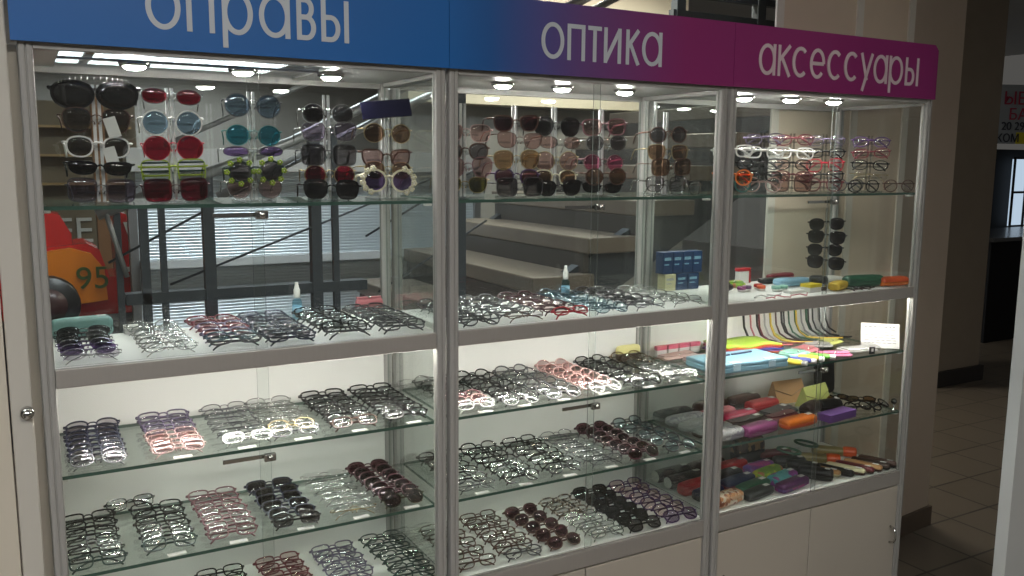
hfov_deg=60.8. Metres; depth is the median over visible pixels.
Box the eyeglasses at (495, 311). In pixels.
[493,305,532,317]
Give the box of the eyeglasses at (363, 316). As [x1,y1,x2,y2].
[361,310,404,323]
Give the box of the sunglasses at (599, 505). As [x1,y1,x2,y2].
[591,496,626,512]
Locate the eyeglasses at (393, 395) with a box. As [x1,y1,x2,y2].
[357,389,399,404]
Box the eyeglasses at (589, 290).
[573,285,606,296]
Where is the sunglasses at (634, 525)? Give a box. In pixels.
[624,515,660,533]
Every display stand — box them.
[78,85,126,203]
[150,88,197,202]
[234,92,272,201]
[309,95,342,200]
[369,98,406,199]
[458,103,484,198]
[502,106,526,197]
[537,107,568,196]
[589,109,618,195]
[652,112,681,194]
[809,148,836,192]
[852,141,879,191]
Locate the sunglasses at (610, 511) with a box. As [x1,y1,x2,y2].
[602,502,636,519]
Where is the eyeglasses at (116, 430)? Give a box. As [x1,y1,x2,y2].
[63,427,119,444]
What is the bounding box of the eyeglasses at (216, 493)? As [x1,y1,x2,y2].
[185,486,236,505]
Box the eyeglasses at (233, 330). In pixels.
[198,323,249,339]
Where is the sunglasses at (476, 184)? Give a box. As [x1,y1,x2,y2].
[429,176,489,192]
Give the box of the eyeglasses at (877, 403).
[869,398,888,411]
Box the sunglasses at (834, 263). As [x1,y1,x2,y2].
[805,255,845,269]
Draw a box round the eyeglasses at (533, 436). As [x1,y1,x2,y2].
[500,434,535,450]
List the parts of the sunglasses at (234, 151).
frame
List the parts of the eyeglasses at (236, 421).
frame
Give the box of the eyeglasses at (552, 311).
[551,305,587,318]
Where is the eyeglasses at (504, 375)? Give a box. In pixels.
[502,367,536,381]
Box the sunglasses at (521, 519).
[512,510,546,526]
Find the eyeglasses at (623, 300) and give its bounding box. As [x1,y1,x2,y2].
[621,295,654,308]
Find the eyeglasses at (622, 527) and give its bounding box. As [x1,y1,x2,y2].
[589,525,623,542]
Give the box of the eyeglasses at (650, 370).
[649,364,680,376]
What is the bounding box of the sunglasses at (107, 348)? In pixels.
[57,341,117,360]
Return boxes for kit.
[788,358,807,365]
[790,356,816,363]
[798,354,824,360]
[809,353,835,359]
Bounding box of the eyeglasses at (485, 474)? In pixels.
[446,471,486,484]
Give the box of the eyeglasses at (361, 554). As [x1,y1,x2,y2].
[319,552,363,568]
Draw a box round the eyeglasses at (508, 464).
[486,458,523,474]
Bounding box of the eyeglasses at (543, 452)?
[522,446,558,462]
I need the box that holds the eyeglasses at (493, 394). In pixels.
[491,386,529,402]
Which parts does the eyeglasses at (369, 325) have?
frame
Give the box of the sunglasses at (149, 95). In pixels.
[138,88,203,111]
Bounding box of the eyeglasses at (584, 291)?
[582,287,614,298]
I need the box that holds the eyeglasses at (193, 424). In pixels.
[142,421,195,437]
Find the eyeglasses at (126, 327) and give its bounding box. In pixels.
[124,319,177,335]
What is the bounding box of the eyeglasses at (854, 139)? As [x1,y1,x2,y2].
[851,136,890,147]
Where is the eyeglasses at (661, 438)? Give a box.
[647,432,679,445]
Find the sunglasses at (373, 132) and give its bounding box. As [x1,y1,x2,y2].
[351,123,411,143]
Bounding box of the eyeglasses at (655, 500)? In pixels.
[638,494,672,509]
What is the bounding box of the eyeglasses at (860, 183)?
[846,180,879,192]
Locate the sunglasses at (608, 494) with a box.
[582,489,616,505]
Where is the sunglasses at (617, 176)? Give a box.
[575,168,626,185]
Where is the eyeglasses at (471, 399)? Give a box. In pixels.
[459,393,486,405]
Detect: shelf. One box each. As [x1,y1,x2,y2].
[38,125,130,129]
[40,154,91,156]
[42,182,124,184]
[43,195,432,210]
[59,392,433,479]
[65,468,433,575]
[401,192,711,202]
[403,359,704,419]
[403,423,701,501]
[648,392,898,448]
[650,334,903,378]
[655,190,914,197]
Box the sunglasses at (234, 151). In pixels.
[217,146,284,162]
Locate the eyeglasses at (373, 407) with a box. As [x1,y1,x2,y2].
[371,399,414,415]
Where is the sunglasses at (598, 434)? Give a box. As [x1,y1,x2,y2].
[590,428,623,441]
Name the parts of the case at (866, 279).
lid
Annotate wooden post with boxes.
[89,96,112,268]
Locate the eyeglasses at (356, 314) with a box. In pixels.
[354,307,396,321]
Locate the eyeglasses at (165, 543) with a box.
[141,532,197,555]
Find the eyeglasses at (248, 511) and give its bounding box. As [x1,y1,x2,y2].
[199,509,250,530]
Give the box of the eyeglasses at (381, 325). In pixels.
[378,318,425,334]
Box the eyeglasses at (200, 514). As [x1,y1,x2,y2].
[197,503,247,523]
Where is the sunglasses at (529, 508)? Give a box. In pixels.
[502,502,536,520]
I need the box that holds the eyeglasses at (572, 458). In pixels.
[536,455,573,471]
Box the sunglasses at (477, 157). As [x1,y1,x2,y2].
[445,157,494,176]
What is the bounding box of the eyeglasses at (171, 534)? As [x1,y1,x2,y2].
[138,525,194,547]
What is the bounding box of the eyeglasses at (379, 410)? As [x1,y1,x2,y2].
[377,402,422,419]
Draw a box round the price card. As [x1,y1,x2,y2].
[861,323,899,348]
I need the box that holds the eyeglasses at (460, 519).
[459,509,495,526]
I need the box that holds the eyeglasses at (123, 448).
[67,445,126,465]
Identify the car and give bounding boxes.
[0,211,132,453]
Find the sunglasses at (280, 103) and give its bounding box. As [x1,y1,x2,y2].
[221,93,281,118]
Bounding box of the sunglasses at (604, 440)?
[598,432,629,447]
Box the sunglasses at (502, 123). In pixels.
[482,115,540,131]
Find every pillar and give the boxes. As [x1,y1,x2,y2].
[762,0,966,537]
[937,0,1008,387]
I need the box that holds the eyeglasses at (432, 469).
[431,460,469,471]
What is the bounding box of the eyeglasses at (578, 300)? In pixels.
[563,294,595,307]
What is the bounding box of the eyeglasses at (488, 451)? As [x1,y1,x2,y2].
[466,445,502,460]
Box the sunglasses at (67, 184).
[64,178,138,202]
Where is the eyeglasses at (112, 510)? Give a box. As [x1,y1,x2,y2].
[65,509,115,528]
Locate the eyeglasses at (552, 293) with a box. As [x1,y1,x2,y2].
[536,287,571,299]
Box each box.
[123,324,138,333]
[654,345,666,356]
[666,343,677,352]
[677,342,689,350]
[686,348,787,373]
[688,341,699,351]
[735,267,750,282]
[800,282,821,292]
[817,406,855,423]
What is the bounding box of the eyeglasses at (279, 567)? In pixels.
[258,558,303,575]
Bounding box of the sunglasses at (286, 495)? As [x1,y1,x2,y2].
[254,490,301,509]
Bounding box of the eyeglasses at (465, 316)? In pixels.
[458,308,490,323]
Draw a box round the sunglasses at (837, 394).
[830,394,848,399]
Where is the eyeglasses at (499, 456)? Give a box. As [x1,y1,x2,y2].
[471,449,507,465]
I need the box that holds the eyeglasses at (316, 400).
[302,392,346,408]
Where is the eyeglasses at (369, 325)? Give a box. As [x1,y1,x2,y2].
[324,323,372,339]
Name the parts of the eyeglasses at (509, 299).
frame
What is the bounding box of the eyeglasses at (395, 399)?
[362,392,403,407]
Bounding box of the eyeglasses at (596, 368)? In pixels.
[595,362,627,374]
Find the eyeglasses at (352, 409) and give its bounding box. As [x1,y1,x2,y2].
[316,402,362,418]
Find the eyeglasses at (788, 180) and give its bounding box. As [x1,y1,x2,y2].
[769,175,813,191]
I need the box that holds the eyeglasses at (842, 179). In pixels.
[834,179,863,190]
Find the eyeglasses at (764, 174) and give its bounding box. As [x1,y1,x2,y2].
[741,171,782,182]
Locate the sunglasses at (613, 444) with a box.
[606,437,640,450]
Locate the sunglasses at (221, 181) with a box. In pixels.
[220,181,282,198]
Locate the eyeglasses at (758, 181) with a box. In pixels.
[742,177,782,192]
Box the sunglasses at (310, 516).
[270,510,320,531]
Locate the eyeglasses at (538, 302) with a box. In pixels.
[517,296,552,309]
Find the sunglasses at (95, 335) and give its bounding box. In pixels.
[55,333,112,343]
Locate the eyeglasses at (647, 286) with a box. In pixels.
[626,286,656,296]
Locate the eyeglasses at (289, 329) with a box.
[260,325,310,342]
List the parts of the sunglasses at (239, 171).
frame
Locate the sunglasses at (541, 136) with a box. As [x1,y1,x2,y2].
[485,132,543,148]
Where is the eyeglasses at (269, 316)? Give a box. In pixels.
[242,313,288,325]
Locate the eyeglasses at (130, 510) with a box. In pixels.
[128,499,182,519]
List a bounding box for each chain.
[754,292,781,297]
[766,292,807,298]
[846,286,870,288]
[851,286,874,290]
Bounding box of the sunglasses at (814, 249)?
[806,243,843,255]
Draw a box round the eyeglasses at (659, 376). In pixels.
[627,373,660,387]
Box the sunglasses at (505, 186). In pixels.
[484,177,543,196]
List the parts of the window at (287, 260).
guide rail, guide rail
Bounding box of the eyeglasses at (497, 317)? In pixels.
[458,311,499,327]
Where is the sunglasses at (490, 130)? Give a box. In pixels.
[458,124,492,142]
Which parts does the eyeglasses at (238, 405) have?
frame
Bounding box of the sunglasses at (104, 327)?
[54,325,111,335]
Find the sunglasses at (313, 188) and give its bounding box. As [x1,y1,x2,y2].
[297,179,361,199]
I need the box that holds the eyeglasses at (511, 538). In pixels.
[487,532,525,549]
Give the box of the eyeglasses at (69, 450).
[67,440,125,459]
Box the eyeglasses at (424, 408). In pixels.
[382,407,427,423]
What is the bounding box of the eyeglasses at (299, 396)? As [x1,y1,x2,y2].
[298,388,343,404]
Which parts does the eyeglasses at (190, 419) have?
frame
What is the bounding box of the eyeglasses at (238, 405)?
[201,405,248,422]
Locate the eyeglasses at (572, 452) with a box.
[569,444,602,459]
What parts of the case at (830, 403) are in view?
lid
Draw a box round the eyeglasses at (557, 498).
[538,494,571,510]
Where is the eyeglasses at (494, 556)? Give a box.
[459,553,495,572]
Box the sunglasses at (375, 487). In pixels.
[368,478,411,496]
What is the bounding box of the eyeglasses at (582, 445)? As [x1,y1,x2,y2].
[561,440,595,454]
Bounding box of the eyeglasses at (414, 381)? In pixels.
[412,375,433,389]
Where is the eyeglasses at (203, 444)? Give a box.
[149,439,205,459]
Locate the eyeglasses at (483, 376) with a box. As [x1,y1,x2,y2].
[462,372,497,385]
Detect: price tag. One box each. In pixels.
[167,550,186,556]
[173,454,192,458]
[229,538,247,543]
[238,445,256,449]
[295,436,312,440]
[297,525,314,530]
[351,428,367,431]
[353,514,369,519]
[404,504,419,508]
[406,420,422,423]
[475,490,489,494]
[477,410,492,412]
[518,403,531,406]
[519,482,533,485]
[563,473,576,476]
[605,465,618,468]
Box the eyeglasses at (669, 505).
[650,499,683,516]
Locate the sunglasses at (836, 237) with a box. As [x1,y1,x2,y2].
[806,230,847,243]
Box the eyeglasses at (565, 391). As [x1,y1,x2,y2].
[543,385,580,400]
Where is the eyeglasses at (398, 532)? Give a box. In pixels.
[358,529,399,548]
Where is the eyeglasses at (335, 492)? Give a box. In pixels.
[314,486,357,502]
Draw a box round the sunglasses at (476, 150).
[445,143,489,159]
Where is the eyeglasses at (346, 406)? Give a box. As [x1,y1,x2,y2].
[310,399,355,415]
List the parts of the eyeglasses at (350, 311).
frame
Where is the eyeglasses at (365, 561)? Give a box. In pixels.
[322,558,366,575]
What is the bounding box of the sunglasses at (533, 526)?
[523,517,557,534]
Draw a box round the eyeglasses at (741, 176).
[711,176,751,191]
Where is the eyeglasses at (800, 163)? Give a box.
[772,159,812,170]
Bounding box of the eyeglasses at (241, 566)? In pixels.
[194,563,243,575]
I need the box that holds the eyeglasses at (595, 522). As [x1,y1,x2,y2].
[570,514,602,531]
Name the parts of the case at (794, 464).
lid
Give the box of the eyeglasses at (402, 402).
[367,396,410,411]
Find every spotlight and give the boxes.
[118,61,149,70]
[228,67,257,75]
[317,73,344,80]
[491,82,514,88]
[551,85,573,91]
[614,89,635,95]
[737,95,754,100]
[780,97,801,102]
[823,99,843,104]
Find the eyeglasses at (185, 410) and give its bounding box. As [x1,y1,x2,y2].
[135,409,188,421]
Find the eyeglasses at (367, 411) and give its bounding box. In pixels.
[324,410,370,428]
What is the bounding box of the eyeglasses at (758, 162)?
[743,158,783,170]
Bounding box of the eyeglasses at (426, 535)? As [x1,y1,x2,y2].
[418,521,446,538]
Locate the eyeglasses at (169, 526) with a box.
[136,518,190,540]
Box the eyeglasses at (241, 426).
[211,419,260,437]
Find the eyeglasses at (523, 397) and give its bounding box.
[499,391,538,407]
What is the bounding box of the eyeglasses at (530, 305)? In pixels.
[528,299,565,312]
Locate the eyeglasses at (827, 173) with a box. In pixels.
[805,170,844,181]
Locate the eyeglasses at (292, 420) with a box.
[261,413,307,430]
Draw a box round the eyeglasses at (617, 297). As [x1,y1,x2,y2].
[601,291,632,303]
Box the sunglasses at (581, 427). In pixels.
[574,420,607,435]
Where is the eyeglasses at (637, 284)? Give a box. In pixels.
[615,284,647,293]
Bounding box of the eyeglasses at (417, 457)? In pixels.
[416,449,446,465]
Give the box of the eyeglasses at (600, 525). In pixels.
[579,520,614,536]
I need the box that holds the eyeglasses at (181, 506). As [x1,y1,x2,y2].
[132,505,184,526]
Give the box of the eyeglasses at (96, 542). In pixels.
[67,532,120,556]
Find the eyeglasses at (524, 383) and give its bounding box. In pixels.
[522,376,558,389]
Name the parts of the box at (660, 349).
lid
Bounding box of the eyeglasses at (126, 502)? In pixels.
[103,493,154,514]
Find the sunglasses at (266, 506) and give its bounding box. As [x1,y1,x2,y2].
[260,496,308,515]
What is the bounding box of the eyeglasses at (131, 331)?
[128,323,180,338]
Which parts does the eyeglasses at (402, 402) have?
frame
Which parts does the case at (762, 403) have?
lid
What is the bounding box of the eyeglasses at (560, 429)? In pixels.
[538,429,571,442]
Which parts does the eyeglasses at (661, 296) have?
frame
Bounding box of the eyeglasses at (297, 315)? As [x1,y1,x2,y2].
[296,309,341,322]
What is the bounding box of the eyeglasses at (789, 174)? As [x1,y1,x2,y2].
[772,170,812,182]
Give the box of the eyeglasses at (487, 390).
[485,383,521,397]
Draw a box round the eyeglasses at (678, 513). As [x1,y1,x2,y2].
[661,506,696,523]
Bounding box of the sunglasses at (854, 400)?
[844,396,875,404]
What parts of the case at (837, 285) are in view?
lid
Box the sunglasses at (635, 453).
[625,444,658,460]
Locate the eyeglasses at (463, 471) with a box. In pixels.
[446,465,477,482]
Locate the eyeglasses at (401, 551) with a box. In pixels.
[377,546,418,564]
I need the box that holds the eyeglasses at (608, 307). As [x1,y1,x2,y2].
[592,301,627,314]
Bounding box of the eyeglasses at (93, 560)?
[68,549,127,574]
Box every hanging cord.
[742,316,782,346]
[749,315,792,345]
[756,314,774,340]
[758,314,804,343]
[764,313,780,341]
[769,313,812,341]
[769,317,791,340]
[775,312,798,340]
[780,312,798,338]
[783,311,822,340]
[788,311,817,339]
[794,310,816,338]
[795,310,842,338]
[800,310,818,336]
[805,309,822,334]
[807,309,851,336]
[811,308,849,337]
[817,308,829,331]
[818,308,838,335]
[824,307,835,332]
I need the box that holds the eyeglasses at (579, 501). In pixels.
[546,499,580,513]
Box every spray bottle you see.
[292,282,302,319]
[561,265,569,294]
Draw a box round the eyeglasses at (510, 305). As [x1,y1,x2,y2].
[475,300,512,310]
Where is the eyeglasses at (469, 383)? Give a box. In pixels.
[468,375,503,389]
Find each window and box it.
[123,148,484,329]
[1007,157,1023,226]
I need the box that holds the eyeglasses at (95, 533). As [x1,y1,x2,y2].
[66,525,119,545]
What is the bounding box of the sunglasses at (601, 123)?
[569,118,627,137]
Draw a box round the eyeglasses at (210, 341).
[207,333,261,350]
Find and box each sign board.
[7,0,448,68]
[446,0,735,86]
[728,23,938,99]
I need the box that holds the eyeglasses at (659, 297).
[658,293,688,304]
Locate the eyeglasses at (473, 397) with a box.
[459,389,480,398]
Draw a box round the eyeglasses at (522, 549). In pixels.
[503,544,541,562]
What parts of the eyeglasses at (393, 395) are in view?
frame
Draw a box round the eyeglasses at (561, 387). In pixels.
[533,380,569,395]
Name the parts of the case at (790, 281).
lid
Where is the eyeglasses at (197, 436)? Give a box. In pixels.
[145,431,199,448]
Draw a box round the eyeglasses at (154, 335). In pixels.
[131,327,184,343]
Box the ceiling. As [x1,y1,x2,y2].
[3,0,1023,59]
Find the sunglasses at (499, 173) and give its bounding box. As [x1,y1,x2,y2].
[485,168,540,182]
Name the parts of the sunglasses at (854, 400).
frame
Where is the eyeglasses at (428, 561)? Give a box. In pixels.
[387,558,429,573]
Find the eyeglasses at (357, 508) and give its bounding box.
[330,501,375,520]
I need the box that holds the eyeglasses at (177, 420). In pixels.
[137,413,188,426]
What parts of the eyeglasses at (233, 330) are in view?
frame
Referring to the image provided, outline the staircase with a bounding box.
[94,0,770,455]
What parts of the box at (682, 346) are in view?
lid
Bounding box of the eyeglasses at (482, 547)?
[459,544,483,558]
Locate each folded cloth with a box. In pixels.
[702,347,780,350]
[703,336,781,348]
[703,343,781,351]
[704,342,782,350]
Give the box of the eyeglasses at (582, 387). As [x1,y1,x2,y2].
[576,375,611,390]
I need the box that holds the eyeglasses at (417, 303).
[415,298,432,311]
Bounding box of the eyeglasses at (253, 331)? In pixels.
[203,329,256,346]
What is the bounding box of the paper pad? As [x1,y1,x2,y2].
[783,289,803,293]
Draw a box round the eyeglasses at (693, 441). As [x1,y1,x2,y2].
[662,438,695,452]
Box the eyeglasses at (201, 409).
[199,401,247,418]
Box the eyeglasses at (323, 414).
[321,405,368,422]
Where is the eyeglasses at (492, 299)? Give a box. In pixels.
[458,294,493,304]
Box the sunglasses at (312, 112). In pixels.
[296,103,354,126]
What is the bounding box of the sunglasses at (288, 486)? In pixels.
[252,483,298,497]
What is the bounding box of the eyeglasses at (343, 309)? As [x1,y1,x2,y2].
[342,302,385,316]
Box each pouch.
[355,296,382,313]
[657,350,696,360]
[726,413,767,425]
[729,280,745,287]
[759,403,797,416]
[765,409,798,422]
[779,348,809,356]
[790,344,819,352]
[799,341,832,347]
[813,345,834,392]
[815,351,852,356]
[818,338,843,344]
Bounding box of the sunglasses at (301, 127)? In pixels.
[293,122,358,142]
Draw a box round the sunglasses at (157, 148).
[140,136,204,160]
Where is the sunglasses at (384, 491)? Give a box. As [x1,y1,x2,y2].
[375,483,418,502]
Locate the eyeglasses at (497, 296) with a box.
[495,290,532,303]
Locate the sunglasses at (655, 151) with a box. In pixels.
[631,144,689,159]
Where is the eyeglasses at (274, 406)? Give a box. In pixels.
[247,400,292,416]
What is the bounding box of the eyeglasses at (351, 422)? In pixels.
[330,414,377,431]
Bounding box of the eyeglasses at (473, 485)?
[459,477,494,494]
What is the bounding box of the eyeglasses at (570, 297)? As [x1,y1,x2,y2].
[555,291,588,303]
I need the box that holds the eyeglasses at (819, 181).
[803,178,843,191]
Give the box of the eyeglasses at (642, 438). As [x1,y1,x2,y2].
[636,426,666,440]
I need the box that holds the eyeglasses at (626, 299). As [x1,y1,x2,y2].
[611,293,642,305]
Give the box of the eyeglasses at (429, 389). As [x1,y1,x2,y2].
[426,382,463,396]
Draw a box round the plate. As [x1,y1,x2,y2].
[360,98,411,119]
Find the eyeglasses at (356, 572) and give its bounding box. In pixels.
[331,564,373,575]
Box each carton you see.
[656,251,672,273]
[657,273,675,290]
[667,251,682,273]
[675,273,687,289]
[678,250,692,272]
[687,272,698,288]
[688,250,701,271]
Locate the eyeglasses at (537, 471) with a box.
[501,467,539,485]
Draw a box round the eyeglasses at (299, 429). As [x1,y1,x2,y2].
[269,422,319,440]
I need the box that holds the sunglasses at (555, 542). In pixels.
[545,532,580,551]
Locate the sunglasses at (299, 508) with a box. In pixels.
[266,503,315,523]
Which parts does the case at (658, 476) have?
lid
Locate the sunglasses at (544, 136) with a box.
[524,136,581,152]
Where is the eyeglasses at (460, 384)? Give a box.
[433,384,471,394]
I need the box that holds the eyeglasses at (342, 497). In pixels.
[321,489,366,507]
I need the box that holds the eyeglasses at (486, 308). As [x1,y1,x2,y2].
[485,302,521,315]
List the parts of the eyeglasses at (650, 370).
frame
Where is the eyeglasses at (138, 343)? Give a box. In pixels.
[135,334,190,352]
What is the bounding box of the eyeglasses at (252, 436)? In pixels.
[221,429,273,447]
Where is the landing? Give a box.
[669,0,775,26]
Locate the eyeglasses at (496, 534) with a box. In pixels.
[479,526,515,544]
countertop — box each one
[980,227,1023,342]
[989,227,1023,241]
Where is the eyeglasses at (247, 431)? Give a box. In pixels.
[217,424,267,443]
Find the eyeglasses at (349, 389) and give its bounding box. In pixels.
[347,382,390,397]
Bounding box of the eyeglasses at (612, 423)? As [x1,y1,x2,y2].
[610,415,641,428]
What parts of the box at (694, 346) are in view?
lid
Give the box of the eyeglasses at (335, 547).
[309,540,352,559]
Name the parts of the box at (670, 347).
lid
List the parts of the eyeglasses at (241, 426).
frame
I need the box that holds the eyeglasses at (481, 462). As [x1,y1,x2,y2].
[479,453,517,469]
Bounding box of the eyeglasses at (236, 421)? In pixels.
[207,415,256,432]
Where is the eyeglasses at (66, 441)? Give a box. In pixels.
[64,431,120,448]
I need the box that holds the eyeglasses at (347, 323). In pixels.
[319,319,367,335]
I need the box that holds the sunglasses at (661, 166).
[633,158,691,175]
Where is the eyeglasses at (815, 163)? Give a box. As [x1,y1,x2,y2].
[805,158,844,171]
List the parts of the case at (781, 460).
lid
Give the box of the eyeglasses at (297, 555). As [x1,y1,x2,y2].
[252,551,299,572]
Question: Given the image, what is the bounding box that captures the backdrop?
[990,149,1023,227]
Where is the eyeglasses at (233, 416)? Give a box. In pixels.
[204,410,252,426]
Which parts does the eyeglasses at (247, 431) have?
frame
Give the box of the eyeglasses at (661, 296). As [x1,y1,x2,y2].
[646,291,677,301]
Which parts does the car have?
seat, windscreen frame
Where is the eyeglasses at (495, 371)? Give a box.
[492,364,527,378]
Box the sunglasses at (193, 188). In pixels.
[139,177,209,201]
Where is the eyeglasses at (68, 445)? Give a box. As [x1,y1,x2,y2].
[65,435,123,453]
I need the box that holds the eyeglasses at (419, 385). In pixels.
[418,379,433,392]
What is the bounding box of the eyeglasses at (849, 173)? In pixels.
[849,173,888,181]
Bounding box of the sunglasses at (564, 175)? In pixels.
[522,169,577,185]
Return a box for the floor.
[13,240,1013,575]
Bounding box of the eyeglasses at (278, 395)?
[243,395,290,409]
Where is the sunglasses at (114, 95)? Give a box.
[46,76,140,109]
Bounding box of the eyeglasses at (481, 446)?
[459,440,496,456]
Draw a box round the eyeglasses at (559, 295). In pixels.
[545,289,577,301]
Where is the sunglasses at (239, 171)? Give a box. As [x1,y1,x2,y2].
[222,156,286,186]
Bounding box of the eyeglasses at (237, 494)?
[191,491,239,510]
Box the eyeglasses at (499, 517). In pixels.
[464,515,501,532]
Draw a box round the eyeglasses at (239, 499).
[192,497,241,517]
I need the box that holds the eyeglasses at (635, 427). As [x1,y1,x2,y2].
[621,421,653,433]
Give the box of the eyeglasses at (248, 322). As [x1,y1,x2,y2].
[246,316,294,331]
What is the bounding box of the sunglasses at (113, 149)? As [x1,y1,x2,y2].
[61,136,132,162]
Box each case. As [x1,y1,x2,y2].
[52,314,112,339]
[615,344,639,360]
[652,463,691,482]
[653,406,692,421]
[664,469,700,488]
[665,411,703,426]
[677,476,700,495]
[678,417,702,432]
[688,458,724,469]
[691,421,731,437]
[692,398,727,410]
[692,485,723,501]
[701,405,735,412]
[719,488,743,508]
[720,471,754,489]
[721,457,747,468]
[721,466,742,478]
[722,425,743,441]
[723,408,756,421]
[726,392,760,408]
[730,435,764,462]
[735,476,770,490]
[737,285,751,291]
[741,418,777,437]
[742,459,773,472]
[743,483,773,501]
[744,396,778,411]
[752,464,782,477]
[753,283,765,290]
[758,277,784,283]
[759,448,790,459]
[766,272,793,276]
[767,378,803,403]
[767,468,797,486]
[771,285,787,290]
[772,455,805,468]
[773,277,808,285]
[775,474,808,493]
[776,446,840,462]
[778,412,816,429]
[786,459,820,471]
[794,439,856,456]
[795,382,830,406]
[798,399,821,413]
[798,465,833,480]
[818,397,842,410]
[820,463,854,476]
[821,466,840,476]
[826,461,865,475]
[828,280,847,290]
[835,460,874,473]
[842,274,882,286]
[843,458,882,471]
[851,456,890,469]
[858,454,896,467]
[879,276,908,285]
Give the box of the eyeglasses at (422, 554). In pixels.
[383,551,423,571]
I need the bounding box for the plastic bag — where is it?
[835,342,878,352]
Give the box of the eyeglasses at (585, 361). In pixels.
[573,354,605,368]
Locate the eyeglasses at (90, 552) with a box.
[68,541,124,565]
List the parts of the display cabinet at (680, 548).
post, rail, glass, panel, post, panel, rail, glass, sliding door, sliding door, roof panel, door, counter rail, rail, rail, post, door, sliding door, sliding door, glass, rail, post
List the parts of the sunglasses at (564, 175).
frame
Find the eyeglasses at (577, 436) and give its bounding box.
[554,436,585,450]
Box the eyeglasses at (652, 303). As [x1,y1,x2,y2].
[631,298,664,310]
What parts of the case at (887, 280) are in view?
lid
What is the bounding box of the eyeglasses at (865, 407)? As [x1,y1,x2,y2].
[843,401,870,409]
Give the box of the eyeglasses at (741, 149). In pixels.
[711,145,754,156]
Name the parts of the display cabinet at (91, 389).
post, post, roof panel, sliding door, sliding door, roof glass, rail, panel, rail, counter rail, glass, sliding door, sliding door, roof panel, post, rail, glass, post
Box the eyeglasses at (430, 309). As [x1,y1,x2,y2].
[428,302,467,312]
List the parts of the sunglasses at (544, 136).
frame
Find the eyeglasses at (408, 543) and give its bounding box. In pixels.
[369,541,410,559]
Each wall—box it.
[0,294,21,575]
[34,72,390,150]
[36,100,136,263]
[400,0,688,111]
[401,104,682,292]
[992,229,1023,575]
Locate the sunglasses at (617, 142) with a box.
[571,135,626,151]
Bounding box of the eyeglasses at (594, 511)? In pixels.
[563,509,595,525]
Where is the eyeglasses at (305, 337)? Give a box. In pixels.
[264,328,315,346]
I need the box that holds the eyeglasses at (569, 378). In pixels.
[567,371,601,386]
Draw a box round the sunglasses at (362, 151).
[356,149,412,165]
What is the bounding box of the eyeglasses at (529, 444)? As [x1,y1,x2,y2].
[508,438,541,453]
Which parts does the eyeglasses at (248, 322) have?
frame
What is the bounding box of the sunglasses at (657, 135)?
[633,126,687,143]
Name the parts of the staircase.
handrail, handrail, handrail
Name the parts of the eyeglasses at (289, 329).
frame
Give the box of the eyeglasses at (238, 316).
[236,309,285,324]
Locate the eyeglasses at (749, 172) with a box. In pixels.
[711,169,753,185]
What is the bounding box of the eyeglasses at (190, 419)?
[140,417,192,435]
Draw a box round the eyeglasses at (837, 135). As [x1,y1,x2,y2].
[808,135,846,145]
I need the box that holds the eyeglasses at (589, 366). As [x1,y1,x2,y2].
[587,360,619,371]
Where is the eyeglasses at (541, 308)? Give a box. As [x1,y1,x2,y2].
[539,302,575,315]
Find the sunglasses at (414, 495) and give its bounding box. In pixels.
[383,489,423,506]
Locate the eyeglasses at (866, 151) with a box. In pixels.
[851,148,891,159]
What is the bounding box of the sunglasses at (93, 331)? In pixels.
[53,329,109,339]
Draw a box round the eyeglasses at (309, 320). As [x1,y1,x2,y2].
[307,314,353,328]
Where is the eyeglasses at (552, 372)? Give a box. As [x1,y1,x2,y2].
[550,365,583,378]
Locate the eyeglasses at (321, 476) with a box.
[300,469,345,485]
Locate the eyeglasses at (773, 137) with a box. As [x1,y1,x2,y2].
[744,133,784,145]
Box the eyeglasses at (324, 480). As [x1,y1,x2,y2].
[305,475,347,490]
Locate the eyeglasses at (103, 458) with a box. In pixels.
[68,450,127,471]
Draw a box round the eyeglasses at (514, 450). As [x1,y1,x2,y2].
[512,443,548,457]
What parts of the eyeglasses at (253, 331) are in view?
frame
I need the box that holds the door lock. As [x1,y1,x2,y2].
[20,406,34,419]
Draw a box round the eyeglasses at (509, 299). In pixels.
[507,294,542,306]
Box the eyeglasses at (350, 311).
[349,305,391,318]
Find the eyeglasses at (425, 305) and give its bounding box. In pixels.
[423,301,461,313]
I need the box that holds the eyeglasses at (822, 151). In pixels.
[807,148,845,158]
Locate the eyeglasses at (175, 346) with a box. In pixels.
[141,339,197,356]
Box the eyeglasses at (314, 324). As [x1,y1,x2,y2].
[312,316,359,332]
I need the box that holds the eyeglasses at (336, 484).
[310,480,353,496]
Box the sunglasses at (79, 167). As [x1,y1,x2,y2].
[63,160,134,177]
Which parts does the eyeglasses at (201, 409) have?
frame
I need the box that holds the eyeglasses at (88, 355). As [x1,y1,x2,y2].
[60,346,121,364]
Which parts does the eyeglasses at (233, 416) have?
frame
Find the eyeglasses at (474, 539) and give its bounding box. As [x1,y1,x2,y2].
[459,536,475,547]
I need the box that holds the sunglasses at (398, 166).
[352,161,412,173]
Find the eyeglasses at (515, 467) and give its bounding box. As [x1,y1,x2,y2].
[493,462,530,480]
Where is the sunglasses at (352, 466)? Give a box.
[345,459,387,476]
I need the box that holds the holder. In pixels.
[891,398,896,410]
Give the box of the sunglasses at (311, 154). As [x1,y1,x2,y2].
[295,144,357,165]
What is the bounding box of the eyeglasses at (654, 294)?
[635,289,666,297]
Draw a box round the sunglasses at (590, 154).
[570,154,623,170]
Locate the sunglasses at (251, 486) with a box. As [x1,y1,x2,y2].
[244,477,292,495]
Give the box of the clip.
[869,347,874,353]
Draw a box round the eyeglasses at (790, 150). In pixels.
[773,146,815,159]
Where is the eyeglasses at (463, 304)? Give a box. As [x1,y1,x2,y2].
[458,304,475,312]
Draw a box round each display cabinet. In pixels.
[17,41,446,575]
[390,69,727,575]
[638,87,932,575]

